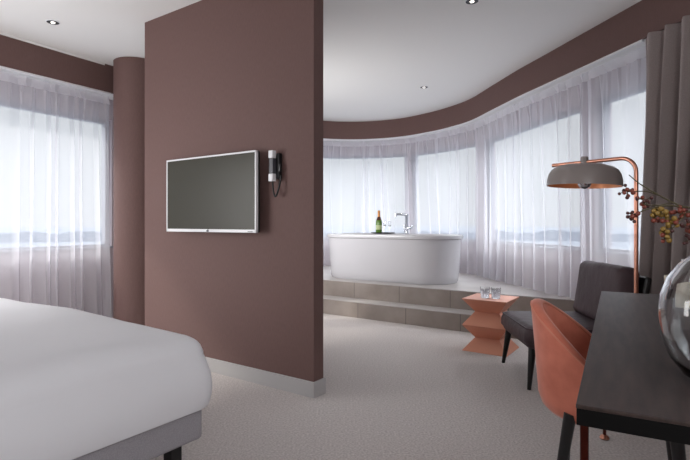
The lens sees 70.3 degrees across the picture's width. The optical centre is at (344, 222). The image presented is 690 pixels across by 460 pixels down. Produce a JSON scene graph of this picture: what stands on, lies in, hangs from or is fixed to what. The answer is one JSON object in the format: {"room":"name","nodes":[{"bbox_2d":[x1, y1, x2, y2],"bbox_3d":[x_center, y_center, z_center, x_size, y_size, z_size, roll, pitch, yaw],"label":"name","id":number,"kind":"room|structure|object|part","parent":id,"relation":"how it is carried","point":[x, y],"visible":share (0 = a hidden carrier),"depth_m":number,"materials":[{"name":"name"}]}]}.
{"room":"hotel room","nodes":[
{"label":"hotel room","id":0,"kind":"room"},
{"bbox_2d":[0,80,112,317],"bbox_3d":[-4.331,-0.290,2.875,0.184,2.780,9.191,0,0,31],"label":"wall","id":1,"kind":"structure","parent":0,"point":[21,94],"depth_m":5.08,"materials":[{"name":"grey"}]},
{"bbox_2d":[0,71,109,314],"bbox_3d":[-4.401,-0.143,2.273,0.146,2.457,7.145,0,0,31],"label":"sheer curtain","id":2,"kind":"object","parent":1,"relation":"hanging from","point":[4,76],"visible":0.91,"depth_m":4.83,"materials":[{"name":"white fabric"}]},
{"bbox_2d":[0,66,110,94],"bbox_3d":[-4.371,-1.381,2.124,0.025,0.017,7.260,0,0,31],"label":"track","id":3,"kind":"object","parent":1,"relation":"attached to","point":[1,67],"visible":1,"depth_m":4.72,"materials":[{"name":"white plastic"}]},
{"bbox_2d":[0,100,112,252],"bbox_3d":[-3.705,-0.440,3.842,0.146,1.440,4.005,0,0,31],"label":"window","id":4,"kind":"structure","parent":1,"relation":"in","point":[105,124],"depth_m":5.48,"materials":[{"name":"grey"}]},
{"bbox_3d":[-3.675,0.270,3.825,0.076,0.020,4.005,0,0,31],"label":"sill","id":5,"kind":"part","parent":4,"relation":"part of","materials":[{"name":"grey"}]},
{"bbox_2d":[113,57,144,325],"bbox_3d":[-2.190,-0.290,5.180,0.470,2.780,0.470,0,0,0],"label":"wall column","id":6,"kind":"structure","parent":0,"point":[128,72],"depth_m":4.96,"materials":[{"name":"brown paint"}]},
{"bbox_2d":[145,0,322,381],"bbox_3d":[-0.909,-0.290,3.637,1.800,2.780,0.100,0,0,35],"label":"wall partition","id":7,"kind":"structure","parent":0,"point":[222,76],"depth_m":3.43,"materials":[{"name":"brown paint"}]},
{"bbox_2d":[166,150,259,232],"bbox_3d":[-0.969,-0.210,3.566,0.968,0.552,0.082,0,0,35],"label":"television","id":8,"kind":"object","parent":7,"relation":"attached to","point":[220,192],"visible":1,"depth_m":3.50,"materials":[{"name":"silver metal"}]},
{"bbox_2d":[205,357,325,397],"bbox_3d":[-0.904,1.050,3.634,1.812,0.100,0.124,0,0,35],"label":"baseboard","id":9,"kind":"structure","parent":7,"relation":"attached to","point":[306,388],"depth_m":3.28,"materials":[{"name":"grey paint"}]},
{"bbox_2d":[268,150,281,196],"bbox_3d":[-0.450,-0.322,3.220,0.087,0.307,0.065,0,0,35],"label":"wall telephone","id":10,"kind":"object","parent":7,"relation":"attached to","point":[275,159],"visible":1,"depth_m":3.21,"materials":[{"name":"black plastic"}]},
{"bbox_3d":[-0.452,-0.240,3.218,0.087,0.142,0.024,0,0,35],"label":"cord","id":11,"kind":"part","parent":10,"relation":"part of","materials":[{"name":"black plastic"}]},
{"bbox_2d":[0,0,640,121],"bbox_3d":[-1.599,-1.755,3.664,10.228,0.150,9.721,0,0,0],"label":"ceiling","id":12,"kind":"structure","parent":0,"point":[378,55],"depth_m":4.41,"materials":[{"name":"white paint"}]},
{"bbox_2d":[0,32,104,64],"bbox_3d":[-4.449,-1.671,1.949,0.009,0.018,7.480,0,0,31],"label":"trim","id":13,"kind":"structure","parent":12,"relation":"attached to","point":[1,33],"depth_m":4.68,"materials":[{"name":"white paint"}]},
{"bbox_2d":[46,19,59,24],"bbox_3d":[-2.441,-1.675,4.096,0.104,0.011,0.104,0,0,0],"label":"recessed light","id":14,"kind":"object","parent":12,"relation":"in","point":[53,22],"visible":1,"depth_m":4.09,"materials":[{"name":"white plastic"}]},
{"bbox_2d":[465,0,478,4],"bbox_3d":[0.961,-1.675,3.708,0.104,0.011,0.104,0,0,0],"label":"recessed light","id":15,"kind":"object","parent":12,"relation":"in","point":[470,2],"visible":1,"depth_m":3.71,"materials":[{"name":"white plastic"}]},
{"bbox_2d":[151,313,689,459],"bbox_3d":[-1.599,1.160,3.664,10.228,0.120,9.721,0,0,0],"label":"floor","id":16,"kind":"structure","parent":0,"point":[395,391],"depth_m":2.83,"materials":[{"name":"beige carpet"}]},
{"bbox_2d":[0,298,211,459],"bbox_3d":[-1.964,0.753,1.667,2.125,0.694,2.166,0,0,35],"label":"double bed","id":17,"kind":"object","parent":16,"relation":"on","point":[75,384],"visible":1,"depth_m":1.64,"materials":[{"name":"white fabric"}]},
{"bbox_3d":[-0.669,0.975,1.903,0.050,0.250,0.050,0,0,35],"label":"leg","id":18,"kind":"part","parent":17,"relation":"part of","materials":[{"name":"black wood"}]},
{"bbox_2d":[323,295,516,338],"bbox_3d":[0.307,1.008,5.704,4.854,0.183,0.235,0,0,35],"label":"step","id":19,"kind":"structure","parent":16,"relation":"on","point":[402,313],"depth_m":5.39,"materials":[{"name":"stone"}]},
{"bbox_2d":[323,265,574,310],"bbox_3d":[1.005,0.910,6.738,4.840,0.380,2.268,0,0,35],"label":"platform","id":20,"kind":"object","parent":16,"relation":"on","point":[449,295],"visible":0.24,"depth_m":5.57,"materials":[{"name":"stone"}]},
{"bbox_2d":[327,233,463,284],"bbox_3d":[0.600,0.431,6.330,1.880,0.578,0.836,0,0,35],"label":"bathtub","id":21,"kind":"object","parent":20,"relation":"on","point":[421,259],"visible":1,"depth_m":5.87,"materials":[{"name":"grey plastic"}]},
{"bbox_2d":[395,213,412,233],"bbox_3d":[0.795,0.004,6.599,0.251,0.278,0.077,0,0,13],"label":"faucet","id":22,"kind":"object","parent":21,"relation":"on","point":[406,228],"visible":1,"depth_m":6.58,"materials":[{"name":"silver metal"}]},
{"bbox_3d":[0.521,0.135,6.779,0.380,0.012,0.170,0,0,35],"label":"serving tray","id":23,"kind":"object","parent":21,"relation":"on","visible":0},
{"bbox_2d":[376,210,381,231],"bbox_3d":[0.472,-0.019,6.813,0.088,0.311,0.088,0,0,0],"label":"champagne bottle","id":24,"kind":"object","parent":23,"relation":"on","point":[378,220],"visible":0.95,"depth_m":6.78,"materials":[{"name":"green"}]},
{"bbox_2d":[462,293,518,356],"bbox_3d":[1.275,0.875,4.280,0.380,0.450,0.380,0,0,35],"label":"side table","id":25,"kind":"object","parent":16,"relation":"on","point":[485,324],"visible":0.84,"depth_m":4.16,"materials":[{"name":"orange metal"}]},
{"bbox_2d":[480,286,489,297],"bbox_3d":[1.217,0.602,4.260,0.080,0.095,0.080,0,0,0],"label":"water glass","id":26,"kind":"object","parent":25,"relation":"on","point":[484,290],"visible":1,"depth_m":4.23,"materials":[{"name":"white"}]},
{"bbox_2d":[491,287,500,298],"bbox_3d":[1.300,0.602,4.220,0.080,0.095,0.080,0,0,0],"label":"water glass","id":27,"kind":"object","parent":25,"relation":"on","point":[495,291],"visible":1,"depth_m":4.19,"materials":[{"name":"white"}]},
{"bbox_2d":[501,261,651,389],"bbox_3d":[1.612,0.693,3.526,0.814,0.818,0.680,0,0,3],"label":"armchair","id":28,"kind":"object","parent":16,"relation":"on","point":[594,277],"visible":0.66,"depth_m":3.43,"materials":[{"name":"grey fabric"}]},
{"bbox_3d":[1.272,0.961,3.836,0.051,0.282,0.090,0,0,-24],"label":"leg","id":29,"kind":"part","parent":28,"relation":"part of","materials":[{"name":"black wood"}]},
{"bbox_3d":[1.241,0.961,3.252,0.051,0.282,0.090,0,0,30],"label":"leg","id":30,"kind":"part","parent":28,"relation":"part of","materials":[{"name":"black wood"}]},
{"bbox_3d":[1.530,0.766,3.530,0.650,0.162,0.680,0,0,3],"label":"seat","id":31,"kind":"part","parent":28,"relation":"part of","materials":[{"name":"grey fabric"}]},
{"bbox_3d":[1.846,0.492,3.514,0.214,0.417,0.660,0,0,3],"label":"backrest","id":32,"kind":"part","parent":28,"relation":"part of","materials":[{"name":"grey leather"}]},
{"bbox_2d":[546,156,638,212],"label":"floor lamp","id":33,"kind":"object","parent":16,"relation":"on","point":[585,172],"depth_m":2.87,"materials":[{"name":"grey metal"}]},
{"bbox_3d":[1.474,-0.292,3.026,0.428,0.146,0.428,0,0,0],"label":"lampshade","id":34,"kind":"part","parent":33,"relation":"part of","materials":[{"name":"grey metal"}]},
{"bbox_3d":[1.479,-0.374,3.025,0.044,0.072,0.044,0,0,0],"label":"shade knob","id":35,"kind":"part","parent":33,"relation":"part of","materials":[{"name":"grey metal"}]},
{"bbox_2d":[530,298,685,459],"bbox_3d":[0.979,0.699,1.798,0.561,0.805,0.522,0,0,29],"label":"desk chair","id":36,"kind":"object","parent":16,"relation":"on","point":[561,343],"visible":0.59,"depth_m":1.73,"materials":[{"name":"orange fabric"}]},
{"bbox_3d":[0.926,0.499,1.827,0.436,0.405,0.516,0,0,29],"label":"backrest","id":37,"kind":"part","parent":36,"relation":"part of","materials":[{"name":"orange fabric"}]},
{"bbox_3d":[0.751,0.879,1.701,0.097,0.445,0.063,0,0,29],"label":"leg","id":38,"kind":"part","parent":36,"relation":"part of","materials":[{"name":"black wood"}]},
{"bbox_3d":[1.242,0.879,1.867,0.083,0.444,0.041,0,0,-9],"label":"leg","id":39,"kind":"part","parent":36,"relation":"part of","materials":[{"name":"black wood"}]},
{"bbox_3d":[1.060,0.879,1.538,0.041,0.444,0.083,0,0,-23],"label":"leg","id":40,"kind":"part","parent":36,"relation":"part of","materials":[{"name":"black wood"}]},
{"bbox_2d":[576,291,689,459],"bbox_3d":[1.154,0.725,1.583,0.640,0.750,1.811,0,0,29],"label":"writing desk","id":41,"kind":"object","parent":16,"relation":"on","point":[630,384],"visible":0.96,"depth_m":1.10,"materials":[{"name":"brown wood"}]},
{"bbox_3d":[0.467,0.739,0.956,0.016,0.698,0.016,0,0,29],"label":"leg","id":42,"kind":"part","parent":41,"relation":"part of","materials":[{"name":"brown wood"}]},
{"bbox_2d":[657,256,689,377],"bbox_3d":[0.848,0.166,1.070,0.280,0.368,0.280,0,0,0],"label":"glass vase","id":43,"kind":"object","parent":41,"relation":"on","point":[673,312],"visible":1,"depth_m":1.06,"materials":[{"name":"white"}]},
{"bbox_2d":[618,175,689,208],"bbox_3d":[0.792,0.104,1.130,0.283,0.449,0.061,0,0,40],"label":"branch","id":44,"kind":"object","parent":43,"relation":"in","point":[644,206],"visible":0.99,"depth_m":1.18,"materials":[{"name":"red"}]},
{"bbox_2d":[626,205,689,244],"bbox_3d":[0.759,0.144,1.110,0.218,0.370,0.061,0,0,10],"label":"branch","id":45,"kind":"object","parent":43,"relation":"in","point":[657,212],"visible":1,"depth_m":1.11,"materials":[{"name":"red"}]},
{"bbox_2d":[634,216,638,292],"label":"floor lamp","id":46,"kind":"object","parent":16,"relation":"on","point":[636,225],"depth_m":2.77,"materials":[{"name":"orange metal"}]},
{"bbox_2d":[323,57,645,295],"bbox_3d":[2.024,-0.290,4.000,3.552,2.780,10.334,0,0,-34],"label":"wall","id":47,"kind":"structure","parent":0,"point":[551,256],"depth_m":5.38,"materials":[{"name":"grey"}]},
{"bbox_2d":[0,39,645,140],"bbox_3d":[-1.607,-1.400,3.576,10.007,0.020,9.662,0,0,0],"label":"trim","id":48,"kind":"structure","parent":47,"relation":"attached to","point":[643,44],"depth_m":4.95,"materials":[{"name":"white paint"}]},
{"bbox_2d":[0,0,689,138],"bbox_3d":[-1.623,-1.535,3.449,9.545,0.290,9.417,0,0,0],"label":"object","id":49,"kind":"structure","parent":47,"relation":"attached to","point":[633,24],"depth_m":4.77,"materials":[{"name":"brown paint"}]},
{"bbox_2d":[323,153,406,239],"bbox_3d":[0.010,-0.440,8.277,2.144,1.440,0.496,0,0,-4],"label":"window","id":50,"kind":"structure","parent":47,"relation":"in","point":[392,155],"depth_m":8.41,"materials":[{"name":"grey"}]},
{"bbox_2d":[412,143,475,242],"bbox_3d":[1.542,-0.440,7.585,0.220,1.440,1.397,0,0,-36],"label":"window","id":51,"kind":"structure","parent":47,"relation":"in","point":[414,195],"depth_m":8.08,"materials":[{"name":"grey"}]},
{"bbox_2d":[323,39,644,140],"bbox_3d":[1.028,-1.381,6.207,4.976,0.017,2.554,0,0,37],"label":"track","id":52,"kind":"object","parent":47,"relation":"attached to","point":[641,40],"visible":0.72,"depth_m":5.13,"materials":[{"name":"white plastic"}]},
{"bbox_2d":[639,15,689,293],"bbox_3d":[2.468,-0.151,2.394,0.294,2.472,2.652,0,0,-10],"label":"curtain","id":53,"kind":"object","parent":52,"relation":"hanging from","point":[666,168],"visible":0.66,"depth_m":3.43,"materials":[{"name":"beige fabric"}]},
{"bbox_2d":[323,46,645,297],"bbox_3d":[1.015,-0.143,6.228,5.221,2.457,2.864,0,0,34],"label":"sheer curtain","id":54,"kind":"object","parent":47,"relation":"hanging from","point":[630,101],"visible":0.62,"depth_m":5.29,"materials":[{"name":"white fabric"}]},
{"bbox_2d":[483,107,579,251],"bbox_3d":[2.162,-0.440,5.820,0.166,1.440,2.066,0,0,-10],"label":"window","id":55,"kind":"structure","parent":47,"relation":"in","point":[574,111],"depth_m":6.25,"materials":[{"name":"grey"}]},
{"bbox_3d":[2.129,0.270,5.810,0.096,0.020,2.056,0,0,-10],"label":"sill","id":56,"kind":"part","parent":55,"relation":"part of","materials":[{"name":"grey"}]},
{"bbox_2d":[593,83,645,255],"bbox_3d":[2.497,-0.440,4.074,0.148,1.440,1.075,0,0,-12],"label":"window","id":57,"kind":"structure","parent":47,"relation":"in","point":[605,125],"depth_m":4.56,"materials":[{"name":"grey"}]},
{"bbox_3d":[2.462,0.270,4.067,0.078,0.020,1.075,0,0,-12],"label":"sill","id":58,"kind":"part","parent":57,"relation":"part of","materials":[{"name":"grey"}]},
{"label":"outside","id":59,"kind":"structure","parent":0,"visible":0},
{"bbox_2d":[0,226,640,248],"bbox_3d":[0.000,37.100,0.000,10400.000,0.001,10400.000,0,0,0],"label":"land","id":60,"kind":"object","parent":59,"point":[337,229],"visible":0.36,"depth_m":2423.99,"materials":[{"name":"grey"}]},
{"bbox_2d":[0,230,640,242],"bbox_3d":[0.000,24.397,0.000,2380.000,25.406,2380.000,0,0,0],"label":"treeline","id":61,"kind":"object","parent":60,"relation":"on","point":[550,235],"visible":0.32,"depth_m":998.94,"materials":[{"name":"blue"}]}
]}

